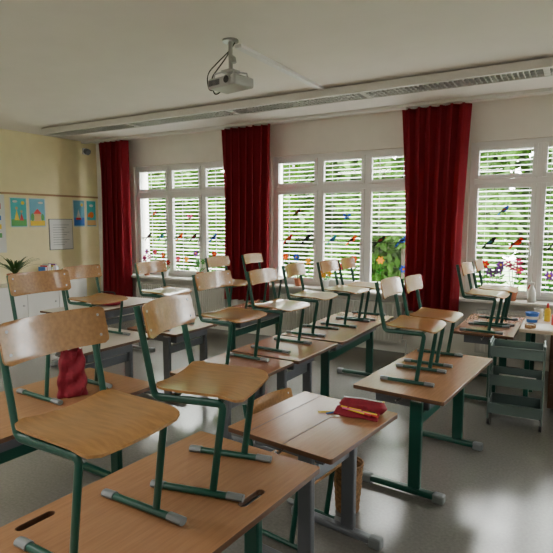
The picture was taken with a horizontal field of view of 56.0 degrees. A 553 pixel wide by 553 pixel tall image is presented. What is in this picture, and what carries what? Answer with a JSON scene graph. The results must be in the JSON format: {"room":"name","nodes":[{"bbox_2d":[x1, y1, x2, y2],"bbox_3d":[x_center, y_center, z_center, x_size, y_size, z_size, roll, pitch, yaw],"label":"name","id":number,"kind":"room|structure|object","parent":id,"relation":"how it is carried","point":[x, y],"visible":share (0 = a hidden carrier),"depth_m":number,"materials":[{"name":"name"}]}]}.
{"room":"classroom","nodes":[
{"label":"classroom","id":0,"kind":"room"},
{"bbox_2d":[0,129,100,295],"bbox_3d":[-5.204,-0.462,5.853,0.200,3.000,8.510,3,7,30],"label":"wall","id":1,"kind":"structure","parent":0,"point":[29,162],"depth_m":8.27,"materials":[{"name":"paint"}]},
{"bbox_2d":[0,194,6,252],"bbox_3d":[-4.084,-0.766,7.551,0.006,0.850,0.310,3,7,30],"label":"poster","id":2,"kind":"object","parent":1,"relation":"attached to","point":[3,245],"visible":1,"depth_m":7.65,"materials":[{"name":"white paper"}]},
{"bbox_2d":[9,197,27,226],"bbox_3d":[-3.895,-0.969,7.855,0.007,0.450,0.280,3,7,30],"label":"poster","id":3,"kind":"object","parent":1,"relation":"attached to","point":[18,205],"visible":1,"depth_m":7.85,"materials":[{"name":"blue paper"}]},
{"bbox_2d":[11,219,26,225],"bbox_3d":[-3.893,-0.816,7.870,0.001,0.099,0.246,3,7,30],"label":"print","id":4,"kind":"object","parent":3,"relation":"attached to","point":[19,222],"depth_m":7.87},
{"bbox_2d":[28,198,45,226],"bbox_3d":[-3.736,-0.997,8.126,0.006,0.450,0.290,3,7,30],"label":"poster","id":5,"kind":"object","parent":1,"relation":"attached to","point":[37,212],"visible":1,"depth_m":8.12,"materials":[{"name":"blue paper"}]},
{"bbox_2d":[30,220,44,225],"bbox_3d":[-3.735,-0.836,8.142,0.001,0.081,0.255,3,7,30],"label":"print","id":6,"kind":"object","parent":5,"relation":"attached to","point":[33,223],"depth_m":8.14},
{"bbox_2d":[0,192,97,198],"bbox_3d":[-5.142,-1.022,5.682,0.020,0.030,7.980,3,7,30],"label":"trim","id":7,"kind":"structure","parent":1,"relation":"attached to","point":[15,193],"depth_m":8.23,"materials":[{"name":"brown"}]},
{"bbox_2d":[48,219,72,249],"bbox_3d":[-3.525,-0.691,8.514,0.017,0.500,0.445,3,7,30],"label":"poster","id":8,"kind":"object","parent":1,"relation":"attached to","point":[60,230],"visible":1,"depth_m":8.50,"materials":[{"name":"paper"}]},
{"bbox_2d":[72,200,84,226],"bbox_3d":[-3.342,-1.068,8.801,0.006,0.450,0.240,3,7,30],"label":"poster","id":9,"kind":"object","parent":1,"relation":"attached to","point":[78,205],"visible":1,"depth_m":8.80,"materials":[{"name":"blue paper"}]},
{"bbox_2d":[74,218,84,224],"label":"print","id":10,"kind":"object","parent":9,"relation":"attached to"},
{"bbox_2d":[86,200,96,226],"bbox_3d":[-3.214,-1.091,9.020,0.006,0.450,0.210,3,7,30],"label":"poster","id":11,"kind":"object","parent":1,"relation":"attached to","point":[90,205],"visible":1,"depth_m":9.01,"materials":[{"name":"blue paper"}]},
{"bbox_2d":[0,0,552,143],"bbox_3d":[-0.256,-1.729,2.825,11.650,0.150,8.510,3,7,30],"label":"ceiling","id":12,"kind":"structure","parent":0,"point":[63,62],"depth_m":4.07,"materials":[{"name":"paint"}]},
{"bbox_2d":[207,37,253,94],"bbox_3d":[-0.394,-1.587,3.929,0.407,0.361,0.226,5,8,40],"label":"projector","id":13,"kind":"object","parent":12,"relation":"hanging from","point":[231,82],"visible":1,"depth_m":3.87,"materials":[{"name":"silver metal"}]},
{"bbox_2d":[209,79,218,86],"bbox_3d":[-0.465,-1.444,3.877,0.110,0.041,0.005,5,8,40],"label":"vent","id":14,"kind":"object","parent":13,"relation":"attached to","point":[217,80],"depth_m":3.88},
{"bbox_2d":[235,44,323,90],"bbox_3d":[0.081,-1.826,4.607,0.060,0.028,1.490,3,7,30],"label":"duct","id":15,"kind":"object","parent":12,"relation":"attached to","point":[240,47],"visible":1,"depth_m":4.44,"materials":[{"name":"white plastic"}]},
{"bbox_2d":[41,57,552,136],"bbox_3d":[1.303,-1.831,4.958,10.660,0.090,0.325,3,7,30],"label":"ceiling light","id":16,"kind":"object","parent":12,"relation":"attached to","point":[543,67],"visible":1,"depth_m":5.31,"materials":[{"name":"white"}]},
{"bbox_2d":[81,87,552,143],"bbox_3d":[1.577,-1.965,5.968,11.210,0.035,0.080,3,7,30],"label":"track","id":17,"kind":"object","parent":12,"relation":"attached to","point":[550,89],"visible":1,"depth_m":6.35,"materials":[{"name":"white"}]},
{"bbox_2d":[99,139,132,296],"bbox_3d":[-2.662,-0.903,8.557,0.646,2.614,0.188,3,7,30],"label":"curtain","id":18,"kind":"object","parent":17,"relation":"hanging from","point":[114,156],"visible":0.94,"depth_m":8.51,"materials":[{"name":"red fabric"}]},
{"bbox_2d":[221,123,269,300],"bbox_3d":[-0.422,-0.867,7.252,0.827,2.414,0.186,3,7,30],"label":"curtain","id":19,"kind":"object","parent":17,"relation":"hanging from","point":[246,151],"visible":0.9,"depth_m":7.21,"materials":[{"name":"red fabric"}]},
{"bbox_2d":[402,101,471,311],"bbox_3d":[1.789,-0.758,5.968,0.767,2.364,0.191,3,7,30],"label":"curtain","id":20,"kind":"object","parent":17,"relation":"hanging from","point":[435,139],"visible":0.96,"depth_m":5.93,"materials":[{"name":"red fabric"}]},
{"bbox_2d":[0,316,552,552],"bbox_3d":[-0.256,1.379,3.150,11.650,0.100,8.510,3,7,30],"label":"floor","id":21,"kind":"structure","parent":0,"point":[499,497],"depth_m":3.44,"materials":[{"name":"grey"}]},
{"bbox_2d":[0,278,86,323],"bbox_3d":[-3.663,0.460,7.892,0.480,0.740,1.600,3,7,30],"label":"base cabinet","id":22,"kind":"object","parent":21,"relation":"on","point":[29,305],"visible":0.34,"depth_m":7.64,"materials":[{"name":"white laminate"}]},
{"bbox_2d":[0,255,39,275],"bbox_3d":[-3.724,-0.092,7.440,0.648,0.452,0.633,-5,8,-38],"label":"potted plant","id":23,"kind":"object","parent":22,"relation":"on","point":[14,268],"visible":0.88,"depth_m":7.37,"materials":[{"name":"green plant"}]},
{"bbox_2d":[0,368,156,476],"bbox_3d":[-1.348,1.024,2.896,0.660,0.660,1.253,4,7,33],"label":"school desk","id":24,"kind":"object","parent":21,"relation":"on","point":[26,406],"visible":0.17,"depth_m":2.97,"materials":[{"name":"laminate"}]},
{"bbox_2d":[0,439,22,452],"bbox_3d":[-1.371,0.782,2.887,0.444,0.081,0.918,4,7,33],"label":"tray","id":25,"kind":"object","parent":24,"relation":"on","point":[8,445],"depth_m":2.57,"materials":[{"name":"grey"}]},
{"bbox_2d":[6,269,111,404],"bbox_3d":[-1.273,0.326,3.049,0.449,0.695,0.390,4,7,32],"label":"chair","id":26,"kind":"object","parent":24,"relation":"on","point":[25,283],"visible":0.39,"depth_m":3.07,"materials":[{"name":"brown wood"}]},
{"bbox_2d":[57,347,87,398],"bbox_3d":[-1.172,0.513,2.970,0.168,0.340,0.128,-2,6,-22],"label":"cloth bag","id":27,"kind":"object","parent":24,"relation":"on","point":[72,380],"visible":0.91,"depth_m":2.94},
{"bbox_2d":[40,296,154,365],"bbox_3d":[-2.073,0.669,6.284,0.620,0.660,1.303,3,7,30],"label":"school desk","id":28,"kind":"object","parent":21,"relation":"on","point":[110,311],"visible":0.3,"depth_m":6.26,"materials":[{"name":"laminate"}]},
{"bbox_2d":[100,291,120,305],"bbox_3d":[-2.029,0.261,6.217,0.400,0.166,0.227,1,6,10],"label":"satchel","id":29,"kind":"object","parent":28,"relation":"on","point":[115,303],"visible":0.26,"depth_m":6.14,"materials":[{"name":"red fabric"}]},
{"bbox_2d":[105,305,142,317],"bbox_3d":[-2.096,0.427,6.274,0.404,0.081,0.968,3,7,30],"label":"tray","id":30,"kind":"object","parent":28,"relation":"on","point":[114,313],"depth_m":6.22,"materials":[{"name":"grey"}]},
{"bbox_2d":[55,328,156,377],"bbox_3d":[-1.527,0.861,4.449,0.620,0.660,0.803,4,7,32],"label":"school desk","id":31,"kind":"object","parent":21,"relation":"on","point":[117,344],"visible":0.2,"depth_m":4.41,"materials":[{"name":"laminate"}]},
{"bbox_2d":[56,344,131,362],"bbox_3d":[-1.550,0.619,4.440,0.404,0.081,0.468,4,7,32],"label":"tray","id":32,"kind":"object","parent":31,"relation":"on","point":[128,348],"depth_m":4.34,"materials":[{"name":"grey"}]},
{"bbox_2d":[61,264,130,335],"bbox_3d":[-1.557,0.217,4.482,0.426,0.612,0.390,3,7,30],"label":"chair","id":33,"kind":"object","parent":31,"relation":"on","point":[81,271],"visible":0.83,"depth_m":4.52,"materials":[{"name":"brown wood"}]},
{"bbox_2d":[0,431,319,552],"bbox_3d":[-0.457,1.139,1.798,0.660,0.660,1.303,4,7,34],"label":"school desk","id":34,"kind":"object","parent":21,"relation":"on","point":[212,525],"visible":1,"depth_m":1.82,"materials":[{"name":"laminate"}]},
{"bbox_2d":[0,306,186,552],"bbox_3d":[-0.574,0.474,1.631,0.431,0.695,0.390,3,7,30],"label":"chair","id":35,"kind":"object","parent":34,"relation":"on","point":[106,422],"visible":1,"depth_m":1.61,"materials":[{"name":"brown wood"}]},
{"bbox_2d":[133,292,271,502],"bbox_3d":[-0.273,0.433,2.025,0.426,0.695,0.371,2,6,17],"label":"chair","id":36,"kind":"object","parent":34,"relation":"on","point":[232,383],"visible":0.98,"depth_m":1.96,"materials":[{"name":"brown wood"}]},
{"bbox_2d":[242,495,260,506],"bbox_3d":[-0.479,0.897,1.790,0.444,0.081,0.968,4,7,34],"label":"tray","id":37,"kind":"object","parent":34,"relation":"on","point":[256,497],"depth_m":1.96,"materials":[{"name":"grey"}]},
{"bbox_2d":[127,316,227,395],"bbox_3d":[-0.951,0.791,5.117,0.600,0.660,0.803,3,7,30],"label":"school desk","id":38,"kind":"object","parent":21,"relation":"on","point":[199,329],"visible":0.4,"depth_m":4.90,"materials":[{"name":"laminate"}]},
{"bbox_2d":[134,260,193,330],"bbox_3d":[-1.073,0.166,4.973,0.426,0.612,0.390,3,7,30],"label":"chair","id":39,"kind":"object","parent":38,"relation":"on","point":[146,267],"visible":0.88,"depth_m":4.98,"materials":[{"name":"brown wood"}]},
{"bbox_2d":[150,329,206,342],"bbox_3d":[-0.974,0.549,5.107,0.384,0.081,0.468,3,7,30],"label":"tray","id":40,"kind":"object","parent":38,"relation":"on","point":[203,332],"depth_m":4.93,"materials":[{"name":"grey"}]},
{"bbox_2d":[136,282,227,315],"bbox_3d":[-1.478,0.465,8.229,1.860,0.660,0.194,3,7,30],"label":"radiator","id":41,"kind":"object","parent":21,"relation":"on","point":[212,299],"visible":0.32,"depth_m":7.90,"materials":[{"name":"grey"}]},
{"bbox_2d":[170,352,293,451],"bbox_3d":[-0.294,0.949,3.609,0.580,0.660,0.663,4,7,32],"label":"school desk","id":42,"kind":"object","parent":21,"relation":"on","point":[273,366],"visible":0.24,"depth_m":3.66,"materials":[{"name":"laminate"}]},
{"bbox_2d":[192,270,268,364],"bbox_3d":[-0.320,0.293,3.627,0.404,0.640,0.390,4,7,32],"label":"chair","id":43,"kind":"object","parent":42,"relation":"on","point":[223,278],"visible":0.94,"depth_m":3.63,"materials":[{"name":"brown wood"}]},
{"bbox_2d":[196,300,281,351],"bbox_3d":[-0.294,0.699,6.002,0.600,0.660,1.253,3,7,30],"label":"school desk","id":44,"kind":"object","parent":21,"relation":"on","point":[275,317],"visible":0.27,"depth_m":5.87,"materials":[{"name":"laminate"}]},
{"bbox_2d":[204,256,252,312],"bbox_3d":[-0.508,0.092,5.682,0.426,0.612,0.390,3,7,30],"label":"chair","id":45,"kind":"object","parent":44,"relation":"on","point":[216,261],"visible":0.56,"depth_m":5.72,"materials":[{"name":"brown wood"}]},
{"bbox_2d":[218,313,279,327],"bbox_3d":[-0.317,0.457,5.992,0.384,0.081,0.918,3,7,30],"label":"tray","id":46,"kind":"object","parent":44,"relation":"on","point":[239,325],"depth_m":5.72,"materials":[{"name":"grey"}]},
{"bbox_2d":[241,253,282,307],"bbox_3d":[-0.148,0.038,6.198,0.426,0.612,0.390,3,7,30],"label":"chair","id":47,"kind":"object","parent":44,"relation":"on","point":[253,257],"visible":0.48,"depth_m":6.23,"materials":[{"name":"brown wood"}]},
{"bbox_2d":[232,335,337,392],"bbox_3d":[0.079,0.889,4.187,0.600,0.660,0.663,4,7,32],"label":"school desk","id":48,"kind":"object","parent":21,"relation":"on","point":[302,355],"visible":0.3,"depth_m":4.09,"materials":[{"name":"laminate"}]},
{"bbox_2d":[246,267,311,353],"bbox_3d":[0.018,0.253,4.147,0.404,0.612,0.390,4,7,32],"label":"chair","id":49,"kind":"object","parent":48,"relation":"on","point":[257,276],"visible":0.99,"depth_m":4.13,"materials":[{"name":"brown wood"}]},
{"bbox_2d":[287,357,313,369],"bbox_3d":[0.056,0.647,4.178,0.384,0.081,0.328,4,7,32],"label":"tray","id":50,"kind":"object","parent":48,"relation":"on","point":[295,366],"depth_m":4.03,"materials":[{"name":"grey"}]},
{"bbox_2d":[242,388,341,549],"bbox_3d":[0.098,1.014,2.810,0.449,0.695,0.390,5,7,37],"label":"chair","id":51,"kind":"object","parent":21,"relation":"on","point":[270,399],"visible":0.16,"depth_m":2.85,"materials":[{"name":"brown wood"}]},
{"bbox_2d":[228,391,397,552],"bbox_3d":[0.192,1.044,2.601,0.580,0.681,0.663,5,7,37],"label":"school desk","id":52,"kind":"object","parent":21,"relation":"on","point":[294,426],"visible":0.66,"depth_m":2.49,"materials":[{"name":"laminate"}]},
{"bbox_2d":[262,443,325,464],"bbox_3d":[0.171,0.793,2.593,0.364,0.081,0.328,5,7,37],"label":"tray","id":53,"kind":"object","parent":52,"relation":"on","point":[264,444],"depth_m":2.48,"materials":[{"name":"grey"}]},
{"bbox_2d":[334,396,386,421],"bbox_3d":[0.430,0.662,2.637,0.250,0.074,0.152,3,7,25],"label":"pencil case","id":54,"kind":"object","parent":52,"relation":"on","point":[378,407],"visible":0.85,"depth_m":2.62,"materials":[{"name":"red fabric"}]},
{"bbox_2d":[281,312,393,396],"bbox_3d":[0.638,0.795,5.083,0.600,0.660,1.383,3,7,30],"label":"school desk","id":55,"kind":"object","parent":21,"relation":"on","point":[347,338],"visible":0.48,"depth_m":4.86,"materials":[{"name":"laminate"}]},
{"bbox_2d":[281,262,338,336],"bbox_3d":[0.307,0.194,4.702,0.426,0.612,0.390,3,7,27],"label":"chair","id":56,"kind":"object","parent":55,"relation":"on","point":[293,269],"visible":0.99,"depth_m":4.66,"materials":[{"name":"brown wood"}]},
{"bbox_2d":[316,259,369,327],"bbox_3d":[0.656,0.153,5.101,0.426,0.612,0.390,4,7,32],"label":"chair","id":57,"kind":"object","parent":55,"relation":"on","point":[327,265],"visible":0.98,"depth_m":5.09,"materials":[{"name":"brown wood"}]},
{"bbox_2d":[331,328,375,350],"bbox_3d":[0.614,0.553,5.073,0.384,0.081,1.048,3,7,30],"label":"tray","id":58,"kind":"object","parent":55,"relation":"on","point":[339,346],"depth_m":4.82,"materials":[{"name":"grey"}]},
{"bbox_2d":[338,257,385,320],"bbox_3d":[0.887,0.117,5.437,0.426,0.612,0.390,3,7,28],"label":"chair","id":59,"kind":"object","parent":55,"relation":"on","point":[349,262],"visible":0.84,"depth_m":5.46,"materials":[{"name":"brown wood"}]},
{"bbox_2d":[276,293,406,354],"bbox_3d":[0.821,0.605,6.898,1.860,0.660,0.194,3,7,30],"label":"radiator","id":60,"kind":"object","parent":21,"relation":"on","point":[291,320],"visible":0.34,"depth_m":6.75,"materials":[{"name":"grey"}]},
{"bbox_2d":[334,456,363,512],"bbox_3d":[0.410,1.200,2.992,0.186,0.289,0.186,3,7,30],"label":"basket","id":61,"kind":"object","parent":21,"relation":"on","point":[360,463],"visible":0.45,"depth_m":2.95,"materials":[{"name":"wicker"}]},
{"bbox_2d":[353,348,492,504],"bbox_3d":[1.022,0.958,3.526,0.560,0.660,1.143,4,7,35],"label":"school desk","id":62,"kind":"object","parent":21,"relation":"on","point":[423,401],"visible":0.92,"depth_m":3.23,"materials":[{"name":"laminate"}]},
{"bbox_2d":[376,393,434,410],"bbox_3d":[1.000,0.716,3.518,0.344,0.081,0.808,4,7,35],"label":"tray","id":63,"kind":"object","parent":62,"relation":"on","point":[382,397],"depth_m":3.21,"materials":[{"name":"grey"}]},
{"bbox_2d":[374,276,446,387],"bbox_3d":[0.863,0.331,3.334,0.386,0.626,0.382,3,7,30],"label":"chair","id":64,"kind":"object","parent":62,"relation":"on","point":[390,286],"visible":1,"depth_m":3.28,"materials":[{"name":"brown wood"}]},
{"bbox_2d":[400,274,462,367],"bbox_3d":[1.119,0.301,3.752,0.386,0.598,0.382,4,7,31],"label":"chair","id":65,"kind":"object","parent":62,"relation":"on","point":[412,282],"visible":0.89,"depth_m":3.74,"materials":[{"name":"brown wood"}]},
{"bbox_2d":[453,313,524,400],"bbox_3d":[2.092,0.791,5.116,0.520,0.660,1.063,3,7,30],"label":"school desk","id":66,"kind":"object","parent":21,"relation":"on","point":[508,333],"visible":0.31,"depth_m":4.82,"materials":[{"name":"laminate"}]},
{"bbox_2d":[464,335,498,344],"bbox_3d":[2.068,0.549,5.106,0.304,0.081,0.728,3,7,30],"label":"tray","id":67,"kind":"object","parent":66,"relation":"on","point":[467,338],"depth_m":4.82,"materials":[{"name":"grey"}]},
{"bbox_2d":[456,261,509,334],"bbox_3d":[1.911,0.183,4.813,0.426,0.612,0.390,4,7,33],"label":"chair","id":68,"kind":"object","parent":66,"relation":"on","point":[467,268],"visible":1,"depth_m":4.76,"materials":[{"name":"brown wood"}]},
{"bbox_2d":[472,259,518,325],"bbox_3d":[2.166,0.145,5.170,0.426,0.612,0.390,3,7,30],"label":"chair","id":69,"kind":"object","parent":66,"relation":"on","point":[479,265],"visible":0.86,"depth_m":5.20,"materials":[{"name":"brown wood"}]},
{"bbox_2d":[474,308,551,360],"bbox_3d":[3.120,0.744,5.568,1.860,0.660,0.194,3,7,30],"label":"radiator","id":70,"kind":"object","parent":21,"relation":"on","point":[520,336],"visible":0.29,"depth_m":5.72,"materials":[{"name":"grey"}]},
{"bbox_2d":[486,336,545,432],"bbox_3d":[1.967,0.866,4.268,0.410,0.688,0.310,3,7,27],"label":"rolling cart","id":71,"kind":"object","parent":21,"relation":"on","point":[498,403],"visible":1,"depth_m":4.21,"materials":[{"name":"grey"}]},
{"bbox_2d":[488,393,540,419],"bbox_3d":[1.967,1.068,4.289,0.380,0.082,0.280,3,7,27],"label":"tray","id":72,"kind":"object","parent":71,"relation":"on","point":[498,403],"depth_m":4.25,"materials":[{"name":"grey"}]},
{"bbox_2d":[490,367,541,390],"bbox_3d":[1.967,0.834,4.265,0.380,0.082,0.280,3,7,27],"label":"tray","id":73,"kind":"object","parent":71,"relation":"on","point":[495,379],"depth_m":4.20,"materials":[{"name":"grey"}]},
{"bbox_2d":[491,340,543,361],"bbox_3d":[1.967,0.601,4.240,0.380,0.082,0.280,3,7,27],"label":"tray","id":74,"kind":"object","parent":71,"relation":"on","point":[532,351],"depth_m":4.17,"materials":[{"name":"grey"}]},
{"bbox_2d":[519,318,552,408],"bbox_3d":[3.023,0.827,4.390,1.740,0.740,0.760,3,7,30],"label":"desk","id":75,"kind":"object","parent":21,"relation":"on","point":[530,333],"visible":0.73,"depth_m":4.45,"materials":[{"name":"beige"}]},
{"bbox_2d":[525,323,535,328],"bbox_3d":[2.195,0.429,4.496,0.090,0.030,0.090,3,7,30],"label":"tape roll","id":76,"kind":"object","parent":75,"relation":"on","point":[527,325],"visible":1,"depth_m":4.46,"materials":[{"name":"plastic"}]},
{"bbox_2d":[525,311,539,322],"bbox_3d":[2.342,0.372,4.764,0.120,0.088,0.120,3,7,30],"label":"tub","id":77,"kind":"object","parent":75,"relation":"on","point":[531,316],"visible":1,"depth_m":4.73,"materials":[{"name":"blue"}]},
{"bbox_2d":[534,308,543,318],"bbox_3d":[2.489,0.353,4.913,0.080,0.095,0.107,-4,7,-30],"label":"mug","id":78,"kind":"object","parent":75,"relation":"on","point":[540,310],"visible":0.45,"depth_m":4.89,"materials":[{"name":"white ceramic"}]},
{"bbox_2d":[544,303,550,321],"bbox_3d":[2.496,0.328,4.786,0.054,0.170,0.053,3,7,30],"label":"glue bottle","id":79,"kind":"object","parent":75,"relation":"on","point":[547,312],"visible":1,"depth_m":4.77,"materials":[{"name":"yellow"}]},
{"bbox_3d":[2.323,0.439,4.538,0.210,0.001,0.297,5,8,42],"label":"paper sheet","id":80,"kind":"object","parent":75,"relation":"on","visible":0},
{"bbox_3d":[2.349,0.439,4.523,0.210,0.001,0.297,4,7,32],"label":"paper sheet","id":81,"kind":"object","parent":80,"relation":"on","visible":0},
{"bbox_2d":[536,323,552,330],"bbox_3d":[2.375,0.440,4.508,0.210,0.001,0.297,2,6,22],"label":"paper sheet","id":82,"kind":"object","parent":81,"relation":"on","point":[539,326],"visible":1,"depth_m":4.54,"materials":[{"name":"white"}]},
{"bbox_2d":[96,94,552,370],"bbox_3d":[1.744,-0.520,6.406,11.250,3.000,0.560,3,7,30],"label":"wall","id":83,"kind":"structure","parent":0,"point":[531,117],"depth_m":6.74,"materials":[{"name":"paint"}]},
{"bbox_2d":[146,171,178,267],"bbox_3d":[-1.914,-0.965,8.732,0.663,1.720,0.049,3,7,30],"label":"blind","id":84,"kind":"object","parent":83,"relation":"attached to","point":[151,183],"depth_m":8.78,"materials":[{"name":"grey"}]},
{"bbox_2d":[136,161,224,276],"bbox_3d":[-1.392,-0.889,8.296,2.120,1.780,0.288,3,7,30],"label":"window","id":85,"kind":"structure","parent":83,"relation":"attached to","point":[202,191],"depth_m":8.36,"materials":[{"name":"white"}]},
{"bbox_2d":[176,169,211,270],"bbox_3d":[-1.332,-0.930,8.395,0.663,1.720,0.049,3,7,30],"label":"blind","id":86,"kind":"object","parent":83,"relation":"attached to","point":[182,203],"depth_m":8.46,"materials":[{"name":"grey"}]},
{"bbox_2d":[195,259,205,273],"bbox_3d":[-1.168,-0.117,7.964,0.149,0.313,0.143,-1,6,-13],"label":"potted flower","id":87,"kind":"object","parent":83,"relation":"on","point":[197,262],"visible":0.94,"depth_m":7.93,"materials":[{"name":"plant"}]},
{"bbox_2d":[209,168,224,270],"bbox_3d":[-0.750,-0.895,8.058,0.663,1.720,0.049,3,7,30],"label":"blind","id":88,"kind":"object","parent":83,"relation":"attached to","point":[215,172],"depth_m":8.16,"materials":[{"name":"grey"}]},
{"bbox_2d":[294,274,304,285],"bbox_3d":[0.301,-0.008,7.116,0.148,0.273,0.145,-2,6,-14],"label":"potted flower","id":89,"kind":"object","parent":83,"relation":"on","point":[296,279],"visible":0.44,"depth_m":7.08,"materials":[{"name":"brown ceramic"}]},
{"bbox_2d":[282,162,325,277],"bbox_3d":[0.385,-0.826,7.401,0.663,1.720,0.049,3,7,30],"label":"blind","id":90,"kind":"object","parent":83,"relation":"attached to","point":[289,168],"depth_m":7.43,"materials":[{"name":"grey"}]},
{"bbox_2d":[321,271,331,287],"bbox_3d":[0.647,0.033,6.918,0.148,0.233,0.145,-2,6,-14],"label":"potted flower","id":91,"kind":"object","parent":83,"relation":"on","point":[325,281],"visible":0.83,"depth_m":6.87,"materials":[{"name":"white ceramic"}]},
{"bbox_2d":[273,148,404,289],"bbox_3d":[0.907,-0.750,6.965,2.120,1.780,0.288,3,7,30],"label":"window","id":92,"kind":"structure","parent":83,"relation":"attached to","point":[319,187],"depth_m":7.00,"materials":[{"name":"white"}]},
{"bbox_2d":[377,257,384,276],"bbox_3d":[1.337,-0.118,6.698,0.108,0.276,0.002,3,7,30],"label":"cutout","id":93,"kind":"object","parent":92,"relation":"attached to","point":[379,259],"visible":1,"depth_m":6.70,"materials":[{"name":"orange"}]},
{"bbox_2d":[325,159,361,280],"bbox_3d":[0.967,-0.790,7.064,0.663,1.720,0.049,3,7,30],"label":"blind","id":94,"kind":"object","parent":83,"relation":"attached to","point":[332,174],"depth_m":7.10,"materials":[{"name":"grey"}]},
{"bbox_2d":[372,157,404,234],"bbox_3d":[1.549,-1.073,6.694,0.663,1.082,0.049,3,7,30],"label":"blind","id":95,"kind":"object","parent":83,"relation":"attached to","point":[379,194],"depth_m":6.76,"materials":[{"name":"grey"}]},
{"bbox_2d":[485,267,502,297],"bbox_3d":[2.455,0.071,5.887,0.149,0.373,0.143,-1,6,-13],"label":"potted flower","id":96,"kind":"object","parent":83,"relation":"on","point":[498,268],"visible":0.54,"depth_m":5.86,"materials":[{"name":"purple plant"}]},
{"bbox_2d":[475,148,536,290],"bbox_3d":[2.684,-0.686,6.071,0.663,1.720,0.049,3,7,30],"label":"blind","id":97,"kind":"object","parent":83,"relation":"attached to","point":[487,161],"depth_m":6.08,"materials":[{"name":"grey"}]},
{"bbox_2d":[466,137,552,300],"bbox_3d":[3.206,-0.610,5.634,2.120,1.780,0.288,3,7,30],"label":"window","id":98,"kind":"structure","parent":83,"relation":"attached to","point":[539,179],"depth_m":5.86,"materials":[{"name":"white"}]},
{"bbox_2d":[482,260,489,278],"bbox_3d":[2.426,-0.052,6.068,0.108,0.276,0.002,3,7,30],"label":"cutout","id":99,"kind":"object","parent":98,"relation":"attached to","point":[485,263],"visible":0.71,"depth_m":6.06,"materials":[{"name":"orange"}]},
{"bbox_2d":[477,237,505,248],"bbox_3d":[2.468,-0.387,6.009,0.334,0.135,0.002,3,7,30],"label":"cutout","id":100,"kind":"object","parent":98,"relation":"attached to","point":[490,242],"visible":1,"depth_m":6.00,"materials":[{"name":"black"}]},
{"bbox_2d":[496,261,505,284],"bbox_3d":[2.577,-0.043,5.981,0.108,0.276,0.002,3,7,30],"label":"cutout","id":101,"kind":"object","parent":98,"relation":"attached to","point":[501,264],"visible":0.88,"depth_m":5.98,"materials":[{"name":"purple"}]},
{"bbox_2d":[501,238,528,248],"bbox_3d":[2.712,-0.372,5.867,0.334,0.135,0.002,3,7,30],"label":"cutout","id":102,"kind":"object","parent":98,"relation":"attached to","point":[517,242],"visible":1,"depth_m":5.86,"materials":[{"name":"red"}]},
{"bbox_2d":[513,266,523,284],"bbox_3d":[2.740,0.016,5.891,0.108,0.276,0.002,3,7,30],"label":"cutout","id":103,"kind":"object","parent":98,"relation":"attached to","point":[520,267],"visible":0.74,"depth_m":5.88,"materials":[{"name":"pink"}]},
{"bbox_2d":[544,271,552,291],"bbox_3d":[3.008,0.082,5.742,0.108,0.276,0.002,3,7,30],"label":"cutout","id":104,"kind":"object","parent":98,"relation":"attached to","point":[547,275],"visible":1,"depth_m":5.74,"materials":[{"name":"purple"}]},
{"bbox_2d":[504,258,522,300],"bbox_3d":[2.617,0.033,5.764,0.149,0.473,0.143,-1,6,-13],"label":"potted flower","id":105,"kind":"object","parent":83,"relation":"on","point":[514,295],"visible":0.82,"depth_m":5.73,"materials":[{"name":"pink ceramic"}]},
{"bbox_2d":[527,282,535,302],"bbox_3d":[2.774,0.172,5.654,0.087,0.220,0.084,3,7,30],"label":"spray bottle","id":106,"kind":"object","parent":83,"relation":"on","point":[531,295],"visible":1,"depth_m":5.63,"materials":[{"name":"white plastic"}]},
{"bbox_2d":[541,147,552,288],"bbox_3d":[3.266,-0.651,5.734,0.663,1.720,0.049,3,7,30],"label":"blind","id":107,"kind":"object","parent":83,"relation":"attached to","point":[550,189],"depth_m":5.87,"materials":[{"name":"grey"}]},
{"label":"outside","id":108,"kind":"structure","parent":0,"visible":0},
{"bbox_2d":[176,262,525,290],"bbox_3d":[8.254,0.172,24.272,50.000,0.100,30.000,3,7,30],"label":"lawn","id":109,"kind":"structure","parent":108,"point":[505,268],"depth_m":26.41,"materials":[{"name":"green plant"}]},
{"bbox_2d":[148,170,207,269],"bbox_3d":[-4.675,-3.276,20.262,6.180,7.575,5.363,5,8,40],"label":"tree","id":110,"kind":"object","parent":109,"relation":"on","point":[176,174],"visible":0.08,"depth_m":18.93,"materials":[{"name":"green plant"}]},
{"bbox_2d":[150,185,214,269],"bbox_3d":[-5.780,-2.573,25.854,11.864,4.550,3.026,4,7,31],"label":"hedge","id":111,"kind":"object","parent":109,"relation":"on","point":[190,262],"visible":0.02,"depth_m":24.59,"materials":[{"name":"green plant"}]},
{"bbox_2d":[174,163,356,276],"bbox_3d":[-0.470,-2.737,16.807,6.340,7.222,6.537,4,7,33],"label":"tree","id":112,"kind":"object","parent":109,"relation":"on","point":[294,166],"visible":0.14,"depth_m":15.90,"materials":[{"name":"green plant"}]},
{"bbox_2d":[283,158,509,283],"bbox_3d":[3.699,-2.178,20.287,9.910,4.936,2.923,3,7,30],"label":"hedge","id":113,"kind":"object","parent":109,"relation":"on","point":[502,282],"visible":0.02,"depth_m":19.22,"materials":[{"name":"green plant"}]},
{"bbox_2d":[300,149,523,286],"bbox_3d":[3.473,-2.332,13.974,5.676,7.006,5.158,2,6,22],"label":"tree","id":114,"kind":"object","parent":109,"relation":"on","point":[394,257],"visible":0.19,"depth_m":12.76,"materials":[{"name":"green plant"}]},
{"bbox_2d":[489,146,552,291],"bbox_3d":[7.871,-2.278,11.693,5.803,7.375,5.129,1,6,5],"label":"tree","id":115,"kind":"object","parent":109,"relation":"on","point":[520,162],"visible":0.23,"depth_m":12.19,"materials":[{"name":"green plant"}]},
{"bbox_2d":[511,157,552,287],"bbox_3d":[12.373,-1.547,15.242,10.009,4.727,2.879,3,7,30],"label":"hedge","id":116,"kind":"object","parent":109,"relation":"on","point":[524,259],"visible":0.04,"depth_m":17.28,"materials":[{"name":"green plant"}]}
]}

